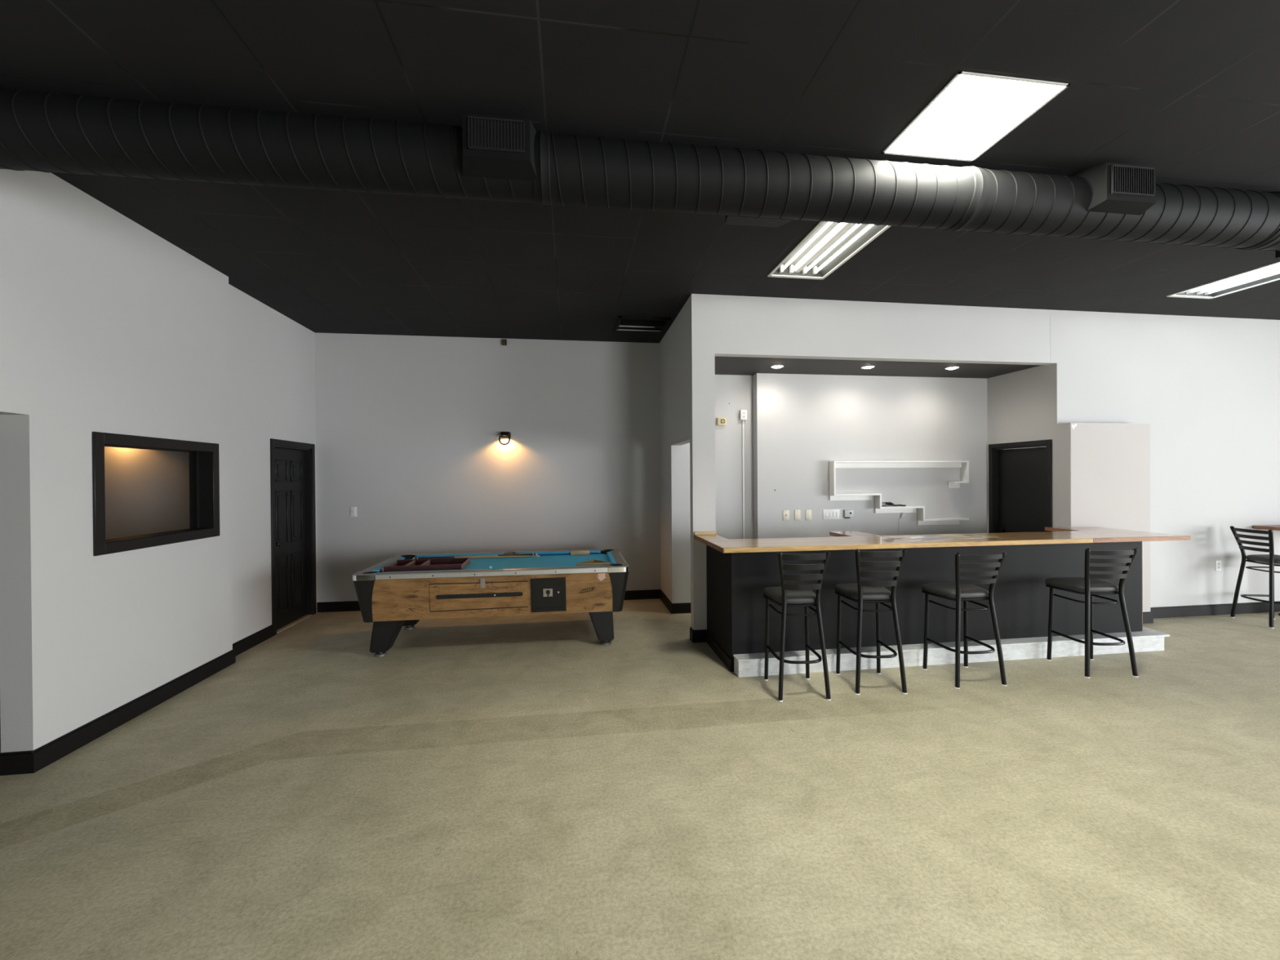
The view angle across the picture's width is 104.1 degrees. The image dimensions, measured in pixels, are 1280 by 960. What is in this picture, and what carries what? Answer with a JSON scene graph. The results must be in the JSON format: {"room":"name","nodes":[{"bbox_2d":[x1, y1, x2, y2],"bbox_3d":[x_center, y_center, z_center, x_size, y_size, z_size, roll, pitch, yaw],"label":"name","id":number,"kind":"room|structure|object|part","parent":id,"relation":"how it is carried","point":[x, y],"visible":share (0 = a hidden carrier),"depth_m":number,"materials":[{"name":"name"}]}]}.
{"room":"entertainment venue","nodes":[
{"label":"entertainment venue","id":0,"kind":"room"},
{"bbox_2d":[0,168,232,752],"bbox_3d":[-3.069,-0.067,-0.459,0.157,3.460,9.928,0,0,-8],"label":"wall","id":1,"kind":"structure","parent":0,"point":[108,325],"depth_m":3.15,"materials":[{"name":"grey paint"}]},
{"bbox_2d":[0,624,273,775],"bbox_3d":[-3.104,1.600,-0.062,0.172,0.122,10.710,0,0,-8],"label":"baseboard","id":2,"kind":"structure","parent":1,"relation":"attached to","point":[18,762],"depth_m":3.32,"materials":[{"name":"wood"}]},
{"bbox_2d":[92,431,219,555],"bbox_3d":[-3.641,0.087,3.731,0.183,0.794,1.137,0,0,-8],"label":"window","id":3,"kind":"structure","parent":1,"relation":"in","point":[204,467],"depth_m":3.81,"materials":[{"name":"black paint"}]},
{"bbox_3d":[-3.646,0.418,3.730,0.167,0.018,1.000,0,0,-8],"label":"sill","id":4,"kind":"part","parent":3,"relation":"part of","materials":[{"name":"black paint"}]},
{"bbox_2d":[228,284,317,643],"bbox_3d":[-3.954,-0.088,5.307,0.130,3.460,1.737,0,0,-8],"label":"wall","id":5,"kind":"structure","parent":0,"point":[272,355],"depth_m":5.04,"materials":[{"name":"grey paint"}]},
{"bbox_2d":[270,438,316,635],"bbox_3d":[-3.991,0.602,5.671,0.146,2.077,0.894,0,0,-8],"label":"door","id":6,"kind":"structure","parent":5,"relation":"in","point":[292,469],"depth_m":5.71,"materials":[{"name":"black paint"}]},
{"bbox_2d":[104,333,661,602],"bbox_3d":[-3.834,-0.093,6.261,8.510,3.460,0.120,0,0,-8],"label":"wall","id":7,"kind":"structure","parent":0,"point":[409,428],"depth_m":6.42,"materials":[{"name":"grey paint"}]},
{"bbox_2d":[350,506,356,516],"bbox_3d":[-3.578,0.397,6.225,0.075,0.122,0.024,0,0,-8],"label":"light switch","id":8,"kind":"object","parent":7,"relation":"attached to","point":[353,509],"visible":1,"depth_m":6.23,"materials":[{"name":"white plastic"}]},
{"bbox_2d":[316,589,660,612],"bbox_3d":[-1.855,1.562,6.471,4.322,0.122,0.015,0,0,-8],"label":"baseboard","id":9,"kind":"structure","parent":7,"relation":"attached to","point":[348,606],"depth_m":6.23,"materials":[{"name":"wood"}]},
{"bbox_2d":[501,338,506,345],"bbox_3d":[-1.754,-1.778,6.454,0.062,0.072,0.052,0,0,-8],"label":"wall sensor","id":10,"kind":"object","parent":7,"relation":"attached to","point":[504,341],"visible":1,"depth_m":6.43,"materials":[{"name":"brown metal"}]},
{"bbox_2d":[498,431,511,444],"bbox_3d":[-1.730,-0.529,6.404,0.143,0.174,0.167,0,0,-8],"label":"wall sconce","id":11,"kind":"object","parent":7,"relation":"attached to","point":[503,434],"visible":1,"depth_m":6.33,"materials":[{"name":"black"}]},
{"bbox_3d":[-1.740,-0.582,6.472,0.124,0.068,0.028,0,0,-8],"label":"plate","id":12,"kind":"part","parent":11,"relation":"part of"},
{"bbox_2d":[0,598,1279,959],"bbox_3d":[1.842,1.672,1.193,18.350,0.100,12.150,0,0,-8],"label":"floor","id":13,"kind":"structure","parent":0,"point":[526,787],"depth_m":2.46,"materials":[{"name":"carpet"}]},
{"bbox_2d":[352,548,629,657],"bbox_3d":[-1.416,1.230,5.218,2.497,0.791,1.250,0,0,-8],"label":"pool table","id":14,"kind":"object","parent":13,"relation":"on","point":[552,582],"visible":0.99,"depth_m":4.66,"materials":[{"name":"brown wood"}]},
{"bbox_3d":[-2.595,0.863,5.055,0.085,0.039,0.831,0,0,-8],"label":"rail","id":15,"kind":"part","parent":14,"relation":"part of","materials":[{"name":"metal"}]},
{"bbox_3d":[-2.365,1.437,4.714,0.280,0.309,0.245,0,0,-8],"label":"leg","id":16,"kind":"part","parent":14,"relation":"part of","materials":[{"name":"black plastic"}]},
{"bbox_2d":[373,556,404,572],"bbox_3d":[-2.529,0.863,5.064,0.048,0.038,0.820,0,0,-8],"label":"cushion","id":17,"kind":"object","parent":14,"relation":"on","point":[379,569],"depth_m":4.95,"materials":[{"name":"blue fabric"}]},
{"bbox_3d":[-2.466,1.434,5.449,0.280,0.309,0.245,0,0,-8],"label":"leg","id":18,"kind":"part","parent":14,"relation":"part of","materials":[{"name":"black plastic"}]},
{"bbox_2d":[382,557,470,572],"bbox_3d":[-2.113,0.849,4.985,0.731,0.060,0.440,0,0,-9],"label":"tray","id":19,"kind":"object","parent":14,"relation":"on","point":[459,563],"visible":0.82,"depth_m":4.95,"materials":[{"name":"red wood"}]},
{"bbox_3d":[-2.466,0.854,4.927,0.014,0.056,0.440,0,0,-9],"label":"panel","id":20,"kind":"part","parent":19,"relation":"part of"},
{"bbox_3d":[-2.080,0.850,4.787,0.702,0.060,0.014,0,0,-9],"label":"panel","id":21,"kind":"part","parent":19,"relation":"part of","materials":[{"name":"red wood"}]},
{"bbox_2d":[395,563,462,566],"bbox_3d":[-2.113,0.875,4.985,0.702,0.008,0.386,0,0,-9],"label":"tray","id":22,"kind":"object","parent":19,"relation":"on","point":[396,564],"depth_m":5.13,"materials":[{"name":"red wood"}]},
{"bbox_3d":[-2.145,0.848,5.183,0.702,0.060,0.014,0,0,-9],"label":"panel","id":23,"kind":"part","parent":19,"relation":"part of","materials":[{"name":"red wood"}]},
{"bbox_3d":[-1.759,0.848,5.043,0.014,0.056,0.440,0,0,-9],"label":"panel","id":24,"kind":"part","parent":19,"relation":"part of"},
{"bbox_2d":[386,568,477,572],"bbox_3d":[-1.901,0.861,4.651,0.963,0.038,0.048,0,0,-8],"label":"cushion","id":25,"kind":"object","parent":14,"relation":"on","point":[466,569],"depth_m":4.63,"materials":[{"name":"blue fabric"}]},
{"bbox_3d":[-1.891,0.860,4.585,0.974,0.039,0.085,0,0,-8],"label":"rail","id":26,"kind":"part","parent":14,"relation":"part of","materials":[{"name":"grey laminate"}]},
{"bbox_3d":[-2.045,0.856,5.698,0.974,0.039,0.085,0,0,-8],"label":"rail","id":27,"kind":"part","parent":14,"relation":"part of","materials":[{"name":"grey laminate"}]},
{"bbox_2d":[415,552,503,557],"bbox_3d":[-2.035,0.857,5.632,0.963,0.038,0.048,0,0,-8],"label":"cushion","id":28,"kind":"object","parent":14,"relation":"on","point":[475,553],"depth_m":5.62,"materials":[{"name":"blue fabric"}]},
{"bbox_2d":[412,553,537,559],"bbox_3d":[-1.842,0.859,5.609,1.355,0.030,0.030,0,0,-8],"label":"stick","id":29,"kind":"object","parent":14,"relation":"on","point":[522,554],"visible":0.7,"depth_m":5.65,"materials":[{"name":"black"}]},
{"bbox_2d":[413,555,540,559],"bbox_3d":[-1.809,0.859,5.561,1.366,0.030,0.030,0,0,-7],"label":"stick","id":30,"kind":"object","parent":14,"relation":"on","point":[476,557],"visible":0.8,"depth_m":5.55,"materials":[{"name":"black"}]},
{"bbox_3d":[-1.484,1.074,4.619,0.881,0.258,0.044,0,0,-8],"label":"return door","id":31,"kind":"part","parent":14,"relation":"part of","materials":[{"name":"brown wood"}]},
{"bbox_3d":[-1.341,0.864,4.609,2.092,0.046,0.021,0,0,-8],"label":"metal trim","id":32,"kind":"part","parent":14,"relation":"part of","materials":[{"name":"metal"}]},
{"bbox_3d":[-0.864,1.057,4.686,0.086,0.076,0.018,0,0,-8],"label":"coin plate","id":33,"kind":"part","parent":14,"relation":"part of","materials":[{"name":"metal"}]},
{"bbox_3d":[-0.860,1.081,4.700,0.325,0.328,0.063,0,0,-8],"label":"coin door","id":34,"kind":"part","parent":14,"relation":"part of","materials":[{"name":"black plastic"}]},
{"bbox_3d":[-0.793,0.852,4.736,0.974,0.039,0.085,0,0,-8],"label":"rail","id":35,"kind":"part","parent":14,"relation":"part of","materials":[{"name":"grey laminate"}]},
{"bbox_3d":[-0.946,0.848,5.849,0.974,0.039,0.085,0,0,-8],"label":"rail","id":36,"kind":"part","parent":14,"relation":"part of","materials":[{"name":"grey laminate"}]},
{"bbox_2d":[516,550,600,555],"bbox_3d":[-0.937,0.849,5.783,0.963,0.038,0.048,0,0,-8],"label":"cushion","id":37,"kind":"object","parent":14,"relation":"on","point":[591,552],"depth_m":5.78,"materials":[{"name":"blue fabric"}]},
{"bbox_2d":[520,564,603,568],"bbox_3d":[-0.802,0.853,4.801,0.963,0.038,0.048,0,0,-8],"label":"cushion","id":38,"kind":"object","parent":14,"relation":"on","point":[600,565],"depth_m":4.78,"materials":[{"name":"blue fabric"}]},
{"bbox_2d":[570,550,589,555],"bbox_3d":[-0.693,0.842,5.773,0.218,0.048,0.023,0,0,-8],"label":"wood block","id":39,"kind":"object","parent":14,"relation":"on","point":[580,552],"visible":1,"depth_m":5.76,"materials":[{"name":"brown wood"}]},
{"bbox_3d":[-0.504,1.049,4.749,0.160,0.062,0.009,0,0,-6],"label":"name plate","id":40,"kind":"part","parent":14,"relation":"part of","materials":[{"name":"brown metal"}]},
{"bbox_2d":[576,559,611,565],"bbox_3d":[-0.473,0.844,5.048,0.343,0.047,0.218,0,0,-10],"label":"rack","id":41,"kind":"object","parent":14,"relation":"on","point":[592,562],"visible":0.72,"depth_m":4.96,"materials":[{"name":"brown wood"}]},
{"bbox_3d":[-0.394,1.422,4.985,0.251,0.309,0.245,0,0,-8],"label":"leg","id":42,"kind":"part","parent":14,"relation":"part of","materials":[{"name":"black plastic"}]},
{"bbox_2d":[607,551,617,564],"bbox_3d":[-0.308,0.847,5.369,0.048,0.038,0.820,0,0,-8],"label":"cushion","id":43,"kind":"object","parent":14,"relation":"on","point":[611,557],"depth_m":5.37,"materials":[{"name":"blue fabric"}]},
{"bbox_3d":[-0.243,0.845,5.378,0.085,0.039,0.831,0,0,-8],"label":"rail","id":44,"kind":"part","parent":14,"relation":"part of","materials":[{"name":"grey laminate"}]},
{"bbox_2d":[763,551,831,702],"bbox_3d":[1.194,1.068,3.856,0.394,1.096,0.476,0,0,-3],"label":"bar stool","id":45,"kind":"object","parent":13,"relation":"on","point":[789,595],"visible":1,"depth_m":3.69,"materials":[{"name":"black metal"}]},
{"bbox_3d":[1.024,1.272,4.022,0.031,0.686,0.052,-1,0,-39],"label":"leg","id":46,"kind":"part","parent":45,"relation":"part of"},
{"bbox_3d":[1.048,1.070,3.679,0.038,1.096,0.114,0,0,36],"label":"post","id":47,"kind":"part","parent":45,"relation":"part of","materials":[{"name":"metal"}]},
{"bbox_3d":[1.191,0.892,3.907,0.391,0.073,0.380,0,0,-3],"label":"seat","id":48,"kind":"part","parent":45,"relation":"part of","materials":[{"name":"leather"}]},
{"bbox_3d":[1.191,0.937,3.907,0.383,0.020,0.373,0,0,-3],"label":"seat frame","id":49,"kind":"part","parent":45,"relation":"part of","materials":[{"name":"metal"}]},
{"bbox_3d":[1.352,1.270,4.037,0.031,0.686,0.052,0,0,34],"label":"leg","id":50,"kind":"part","parent":45,"relation":"part of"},
{"bbox_3d":[1.357,1.068,3.693,0.038,1.096,0.114,-1,0,-41],"label":"post","id":51,"kind":"part","parent":45,"relation":"part of","materials":[{"name":"metal"}]},
{"bbox_2d":[834,548,907,694],"bbox_3d":[1.812,1.063,3.958,0.394,1.096,0.476,0,0,-1],"label":"bar stool","id":52,"kind":"object","parent":13,"relation":"on","point":[865,591],"visible":1,"depth_m":3.79,"materials":[{"name":"black metal"}]},
{"bbox_3d":[1.646,1.268,4.128,0.031,0.686,0.052,-1,0,-38],"label":"leg","id":53,"kind":"part","parent":52,"relation":"part of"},
{"bbox_3d":[1.661,1.065,3.785,0.038,1.096,0.114,0,0,37],"label":"post","id":54,"kind":"part","parent":52,"relation":"part of","materials":[{"name":"metal"}]},
{"bbox_3d":[1.810,0.888,4.009,0.391,0.073,0.380,0,0,-1],"label":"seat","id":55,"kind":"part","parent":52,"relation":"part of","materials":[{"name":"leather"}]},
{"bbox_3d":[1.810,0.933,4.009,0.383,0.020,0.373,0,0,-1],"label":"seat frame","id":56,"kind":"part","parent":52,"relation":"part of","materials":[{"name":"metal"}]},
{"bbox_3d":[1.974,1.265,4.134,0.031,0.686,0.052,0,0,36],"label":"leg","id":57,"kind":"part","parent":52,"relation":"part of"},
{"bbox_3d":[1.969,1.063,3.791,0.038,1.096,0.114,-1,0,-39],"label":"post","id":58,"kind":"part","parent":52,"relation":"part of","materials":[{"name":"metal"}]},
{"bbox_2d":[706,541,1142,671],"bbox_3d":[2.718,1.085,4.860,4.061,1.028,0.787,0,0,-8],"label":"bar counter","id":59,"kind":"object","parent":13,"relation":"on","point":[736,582],"depth_m":4.45,"materials":[{"name":"black paint"}]},
{"bbox_3d":[0.759,1.100,4.616,0.090,1.028,0.737,0,0,-8],"label":"panel","id":60,"kind":"part","parent":59,"relation":"part of","materials":[{"name":"grey paint"}]},
{"bbox_2d":[693,526,1191,553],"bbox_3d":[2.815,0.535,4.792,4.469,0.071,0.976,0,0,-8],"label":"countertop","id":61,"kind":"structure","parent":59,"relation":"on","point":[842,540],"depth_m":4.49,"materials":[{"name":"brown wood"}]},
{"bbox_2d":[733,626,1169,677],"bbox_3d":[2.863,1.526,4.476,4.200,0.149,0.242,0,0,-8],"label":"step","id":62,"kind":"structure","parent":13,"relation":"on","point":[752,664],"depth_m":4.35,"materials":[{"name":"white paint"}]},
{"bbox_2d":[920,551,1007,688],"bbox_3d":[2.621,1.081,4.070,0.434,1.048,0.476,0,0,-7],"label":"bar stool","id":63,"kind":"object","parent":13,"relation":"on","point":[961,589],"visible":1,"depth_m":3.92,"materials":[{"name":"black metal"}]},
{"bbox_3d":[2.421,1.270,4.220,0.053,0.669,0.031,0,0,43],"label":"leg","id":64,"kind":"part","parent":63,"relation":"part of","materials":[{"name":"metal"}]},
{"bbox_3d":[2.614,0.900,4.120,0.434,0.070,0.380,0,0,-7],"label":"seat","id":65,"kind":"part","parent":63,"relation":"part of","materials":[{"name":"leather"}]},
{"bbox_3d":[2.614,0.944,4.120,0.423,0.020,0.373,0,0,-7],"label":"seat frame","id":66,"kind":"part","parent":63,"relation":"part of","materials":[{"name":"metal"}]},
{"bbox_3d":[2.474,1.083,3.879,0.038,1.048,0.118,0,0,38],"label":"post","id":67,"kind":"part","parent":63,"relation":"part of","materials":[{"name":"metal"}]},
{"bbox_3d":[2.783,1.268,4.263,0.031,0.669,0.053,0,0,33],"label":"leg","id":68,"kind":"part","parent":63,"relation":"part of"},
{"bbox_3d":[2.810,1.081,3.919,0.118,1.048,0.038,0,0,39],"label":"post","id":69,"kind":"part","parent":63,"relation":"part of","materials":[{"name":"metal"}]},
{"bbox_2d":[1044,547,1138,678],"bbox_3d":[3.812,1.073,4.239,0.434,1.048,0.476,0,0,-1],"label":"bar stool","id":70,"kind":"object","parent":13,"relation":"on","point":[1089,586],"visible":1,"depth_m":4.08,"materials":[{"name":"black metal"}]},
{"bbox_3d":[3.627,1.262,4.408,0.031,0.669,0.053,-1,0,-41],"label":"leg","id":71,"kind":"part","parent":70,"relation":"part of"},
{"bbox_3d":[3.810,0.892,4.290,0.434,0.070,0.380,0,0,-1],"label":"seat","id":72,"kind":"part","parent":70,"relation":"part of","materials":[{"name":"leather"}]},
{"bbox_3d":[3.810,0.935,4.290,0.423,0.020,0.373,0,0,-1],"label":"seat frame","id":73,"kind":"part","parent":70,"relation":"part of","materials":[{"name":"metal"}]},
{"bbox_3d":[3.647,1.075,4.064,0.038,1.048,0.118,0,0,43],"label":"post","id":74,"kind":"part","parent":70,"relation":"part of","materials":[{"name":"metal"}]},
{"bbox_3d":[3.992,1.259,4.417,0.031,0.669,0.053,0,0,38],"label":"leg","id":75,"kind":"part","parent":70,"relation":"part of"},
{"bbox_3d":[3.985,1.072,4.072,0.118,1.048,0.038,0,0,44],"label":"post","id":76,"kind":"part","parent":70,"relation":"part of","materials":[{"name":"metal"}]},
{"bbox_2d":[1230,525,1279,628],"bbox_3d":[6.926,1.046,5.466,0.476,1.048,0.434,0,0,8],"label":"bar stool","id":77,"kind":"object","parent":13,"relation":"on","point":[1272,559],"visible":1,"depth_m":5.46,"materials":[{"name":"black metal"}]},
{"bbox_3d":[6.781,1.046,5.658,0.038,1.048,0.118,-1,0,-37],"label":"post","id":78,"kind":"part","parent":77,"relation":"part of","materials":[{"name":"metal"}]},
{"bbox_3d":[6.976,0.865,5.458,0.380,0.070,0.434,0,0,8],"label":"seat","id":79,"kind":"part","parent":77,"relation":"part of","materials":[{"name":"black leather"}]},
{"bbox_3d":[6.976,0.908,5.458,0.373,0.020,0.423,0,0,8],"label":"seat frame","id":80,"kind":"part","parent":77,"relation":"part of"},
{"bbox_3d":[6.732,1.048,5.323,0.118,1.048,0.038,-1,0,-36],"label":"post","id":81,"kind":"part","parent":77,"relation":"part of","materials":[{"name":"metal"}]},
{"bbox_2d":[1253,524,1279,615],"bbox_3d":[7.655,1.048,5.536,0.800,1.030,0.775,0,0,-8],"label":"pub table","id":82,"kind":"object","parent":13,"relation":"on","point":[1275,527],"visible":1,"depth_m":5.77,"materials":[{"name":"wood"}]},
{"bbox_2d":[0,0,1279,342],"bbox_3d":[1.832,-1.847,1.078,18.350,0.020,11.950,0,0,-8],"label":"ceiling","id":83,"kind":"structure","parent":0,"point":[1188,90],"depth_m":2.48,"materials":[{"name":"paint"}]},
{"bbox_2d":[0,88,1279,258],"bbox_3d":[3.564,-1.684,3.183,14.076,0.350,0.478,0,0,-7],"label":"air duct","id":84,"kind":"object","parent":83,"relation":"hanging from","point":[484,157],"visible":1,"depth_m":2.57,"materials":[{"name":"black"}]},
{"bbox_2d":[467,115,524,153],"bbox_3d":[-0.688,-1.653,2.391,0.263,0.151,0.014,0,0,-7],"label":"grille","id":85,"kind":"object","parent":84,"relation":"attached to","point":[486,134],"depth_m":2.39,"materials":[{"name":"black"}]},
{"bbox_2d":[462,113,537,181],"bbox_3d":[-0.699,-1.642,2.474,0.385,0.250,0.155,0,0,-7],"label":"register","id":86,"kind":"object","parent":84,"relation":"attached to","point":[495,148],"depth_m":2.41,"materials":[{"name":"metal"}]},
{"bbox_2d":[1074,162,1155,215],"bbox_3d":[2.806,-1.697,2.935,0.395,0.260,0.155,0,0,-7],"label":"register","id":87,"kind":"object","parent":84,"relation":"attached to","point":[1112,188],"depth_m":2.86,"materials":[{"name":"metal"}]},
{"bbox_2d":[1111,164,1154,196],"bbox_3d":[2.817,-1.709,2.851,0.273,0.161,0.014,0,0,-7],"label":"grille","id":88,"kind":"object","parent":84,"relation":"attached to","point":[1126,180],"depth_m":2.85,"materials":[{"name":"black"}]},
{"bbox_2d":[1275,250,1279,258],"bbox_3d":[4.674,-1.675,3.478,0.400,0.265,0.155,0,0,-7],"label":"register","id":89,"kind":"object","parent":84,"relation":"attached to","point":[1277,252],"depth_m":3.52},
{"bbox_2d":[614,315,671,332],"bbox_3d":[0.024,-1.834,5.896,0.600,0.026,0.510,0,0,-8],"label":"ceiling vent","id":90,"kind":"object","parent":83,"relation":"in","point":[624,323],"visible":1,"depth_m":5.86,"materials":[{"name":"black"}]},
{"bbox_2d":[725,215,793,227],"bbox_3d":[0.688,-1.646,2.954,0.400,0.265,0.155,0,0,-7],"label":"register","id":91,"kind":"object","parent":83,"relation":"attached to","point":[730,220],"depth_m":2.94,"materials":[{"name":"metal"}]},
{"bbox_2d":[767,221,890,279],"bbox_3d":[1.499,-1.890,3.992,0.539,0.095,1.151,0,0,-8],"label":"ceiling light","id":92,"kind":"object","parent":83,"relation":"attached to","point":[828,246],"visible":0.53,"depth_m":4.10,"materials":[{"name":"white metal"}]},
{"bbox_2d":[881,71,1070,161],"bbox_3d":[1.683,-1.866,2.566,0.570,0.054,0.570,0,0,-8],"label":"ceiling light","id":93,"kind":"object","parent":83,"relation":"attached to","point":[973,112],"visible":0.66,"depth_m":2.52,"materials":[{"name":"white plastic"}]},
{"bbox_2d":[1166,261,1279,298],"bbox_3d":[5.727,-1.921,4.571,0.554,0.095,1.146,0,0,-8],"label":"ceiling light","id":94,"kind":"object","parent":83,"relation":"attached to","point":[1270,273],"visible":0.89,"depth_m":4.85,"materials":[{"name":"white plastic"}]},
{"bbox_2d":[659,297,689,603],"bbox_3d":[0.449,-0.120,5.920,0.117,3.460,1.721,0,0,-8],"label":"wall","id":95,"kind":"structure","parent":0,"point":[674,360],"depth_m":6.02,"materials":[{"name":"grey paint"}]},
{"bbox_2d":[660,589,672,613],"bbox_3d":[0.331,1.547,6.378,0.015,0.122,0.765,0,0,-8],"label":"baseboard","id":96,"kind":"structure","parent":95,"relation":"attached to","point":[664,598],"depth_m":6.30,"materials":[{"name":"wood"}]},
{"bbox_2d":[680,373,987,603],"bbox_3d":[2.538,0.099,6.289,4.120,2.990,0.232,0,0,-8],"label":"wall","id":97,"kind":"structure","parent":0,"point":[795,424],"depth_m":6.16,"materials":[{"name":"grey paint"}]},
{"bbox_2d":[672,602,690,613],"bbox_3d":[0.900,1.545,6.077,1.030,0.122,0.015,0,0,-8],"label":"baseboard","id":98,"kind":"structure","parent":97,"relation":"attached to","point":[677,608],"depth_m":6.02,"materials":[{"name":"wood"}]},
{"bbox_2d":[716,417,726,425],"bbox_3d":[0.994,-0.710,6.063,0.106,0.090,0.053,0,0,-8],"label":"fire alarm","id":99,"kind":"object","parent":97,"relation":"attached to","point":[720,421],"visible":1,"depth_m":6.04,"materials":[{"name":"beige plastic"}]},
{"bbox_2d":[739,409,746,538],"bbox_3d":[1.270,-0.015,6.107,0.080,1.680,0.046,0,0,-8],"label":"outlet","id":100,"kind":"object","parent":97,"relation":"attached to","point":[743,413],"visible":0.95,"depth_m":6.12,"materials":[{"name":"white plastic"}]},
{"bbox_2d":[782,510,789,520],"bbox_3d":[1.777,0.430,6.056,0.078,0.122,0.024,0,0,-8],"label":"light switch","id":101,"kind":"object","parent":97,"relation":"attached to","point":[785,513],"visible":1,"depth_m":6.06,"materials":[{"name":"beige plastic"}]},
{"bbox_2d":[794,510,800,519],"bbox_3d":[1.922,0.427,6.084,0.073,0.124,0.008,0,0,-8],"label":"blank plate","id":102,"kind":"object","parent":97,"relation":"attached to","point":[797,513],"visible":1,"depth_m":6.08,"materials":[{"name":"beige plastic"}]},
{"bbox_2d":[805,510,811,519],"bbox_3d":[2.062,0.428,6.103,0.074,0.124,0.008,0,0,-8],"label":"blank plate","id":103,"kind":"object","parent":97,"relation":"attached to","point":[808,513],"visible":1,"depth_m":6.10,"materials":[{"name":"beige plastic"}]},
{"bbox_2d":[822,508,842,519],"bbox_3d":[2.377,0.421,6.144,0.258,0.124,0.012,0,0,-8],"label":"switch panel","id":104,"kind":"object","parent":97,"relation":"attached to","point":[827,513],"visible":1,"depth_m":6.14,"materials":[{"name":"white plastic"}]},
{"bbox_2d":[844,509,853,518],"bbox_3d":[2.576,0.420,6.160,0.112,0.105,0.036,0,0,-8],"label":"thermostat","id":105,"kind":"object","parent":97,"relation":"attached to","point":[848,513],"visible":1,"depth_m":6.15,"materials":[{"name":"grey plastic"}]},
{"bbox_2d":[829,460,968,524],"bbox_3d":[3.235,0.167,6.209,1.812,0.809,0.114,0,0,-8],"label":"wall shelf","id":106,"kind":"object","parent":97,"relation":"attached to","point":[963,464],"visible":1,"depth_m":6.21,"materials":[{"name":"white paint"}]},
{"bbox_2d":[881,502,906,506],"bbox_3d":[3.148,0.301,6.196,0.325,0.056,0.053,0,0,-8],"label":"bundle","id":107,"kind":"object","parent":106,"relation":"on","point":[890,504],"visible":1,"depth_m":6.18,"materials":[{"name":"black"}]},
{"bbox_2d":[715,355,1041,378],"bbox_3d":[2.537,-1.309,5.817,4.010,0.030,0.956,0,0,-8],"label":"ceiling","id":108,"kind":"structure","parent":0,"point":[741,366],"depth_m":5.77,"materials":[{"name":"paint"}]},
{"bbox_2d":[770,364,783,368],"bbox_3d":[1.554,-1.278,5.651,0.144,0.018,0.144,0,0,-8],"label":"recessed light","id":109,"kind":"object","parent":108,"relation":"in","point":[775,366],"visible":1,"depth_m":5.62,"materials":[{"name":"white glass"}]},
{"bbox_2d":[861,365,875,368],"bbox_3d":[2.610,-1.285,5.712,0.144,0.018,0.144,0,0,-8],"label":"recessed light","id":110,"kind":"object","parent":108,"relation":"in","point":[865,366],"visible":1,"depth_m":5.69,"materials":[{"name":"white glass"}]},
{"bbox_2d":[944,366,959,369],"bbox_3d":[3.618,-1.292,5.788,0.144,0.018,0.144,0,0,-8],"label":"recessed light","id":111,"kind":"object","parent":108,"relation":"in","point":[950,367],"visible":1,"depth_m":5.76,"materials":[{"name":"white glass"}]},
{"bbox_2d":[688,293,1279,630],"bbox_3d":[5.373,-0.152,5.674,9.807,3.460,0.108,0,0,-8],"label":"wall","id":112,"kind":"structure","parent":0,"point":[1207,388],"depth_m":5.66,"materials":[{"name":"grey paint"}]},
{"bbox_2d":[689,626,706,643],"bbox_3d":[0.635,1.552,5.021,0.248,0.122,0.123,0,0,-8],"label":"baseboard","id":113,"kind":"structure","parent":112,"relation":"attached to","point":[695,636],"depth_m":4.96,"materials":[{"name":"wood"}]},
{"bbox_2d":[1150,600,1279,618],"bbox_3d":[7.952,1.498,5.973,4.640,0.122,0.015,0,0,-8],"label":"baseboard","id":114,"kind":"structure","parent":112,"relation":"attached to","point":[1246,607],"depth_m":5.78,"materials":[{"name":"wood"}]},
{"bbox_2d":[1215,560,1221,570],"bbox_3d":[6.733,0.996,5.805,0.078,0.122,0.011,0,0,-8],"label":"wall outlet","id":115,"kind":"object","parent":112,"relation":"attached to","point":[1218,562],"visible":1,"depth_m":5.80,"materials":[{"name":"white plastic"}]},
{"bbox_2d":[986,310,1071,533],"bbox_3d":[4.603,-0.148,5.978,0.110,3.460,1.208,0,0,-8],"label":"wall","id":116,"kind":"structure","parent":0,"point":[1026,405],"depth_m":5.69,"materials":[{"name":"grey paint"}]},
{"bbox_2d":[988,439,1052,533],"bbox_3d":[4.607,0.563,6.000,0.146,2.037,0.844,0,0,-8],"label":"door","id":117,"kind":"structure","parent":116,"relation":"in","point":[1020,473],"depth_m":6.04,"materials":[{"name":"black paint"}]},
{"bbox_3d":[4.556,0.631,6.277,0.048,0.048,0.048,0,0,-8],"label":"knob","id":118,"kind":"part","parent":117,"relation":"part of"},
{"bbox_2d":[1085,422,1125,423],"bbox_3d":[5.130,-0.617,5.435,1.003,0.004,0.001,0,0,-8],"label":"trim","id":119,"kind":"structure","parent":116,"relation":"attached to","point":[1086,423],"depth_m":5.42,"materials":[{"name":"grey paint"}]},
{"bbox_2d":[1070,422,1150,612],"bbox_3d":[5.127,0.480,5.513,1.003,2.200,0.148,0,0,-8],"label":"wall pillar","id":120,"kind":"structure","parent":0,"point":[1110,463],"depth_m":5.44,"materials":[{"name":"paint"}]},
{"bbox_2d":[1142,611,1153,623],"bbox_3d":[5.280,1.518,5.531,0.745,0.122,0.163,0,0,-8],"label":"baseboard","id":121,"kind":"structure","parent":120,"relation":"attached to","point":[1148,617],"depth_m":5.49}
]}

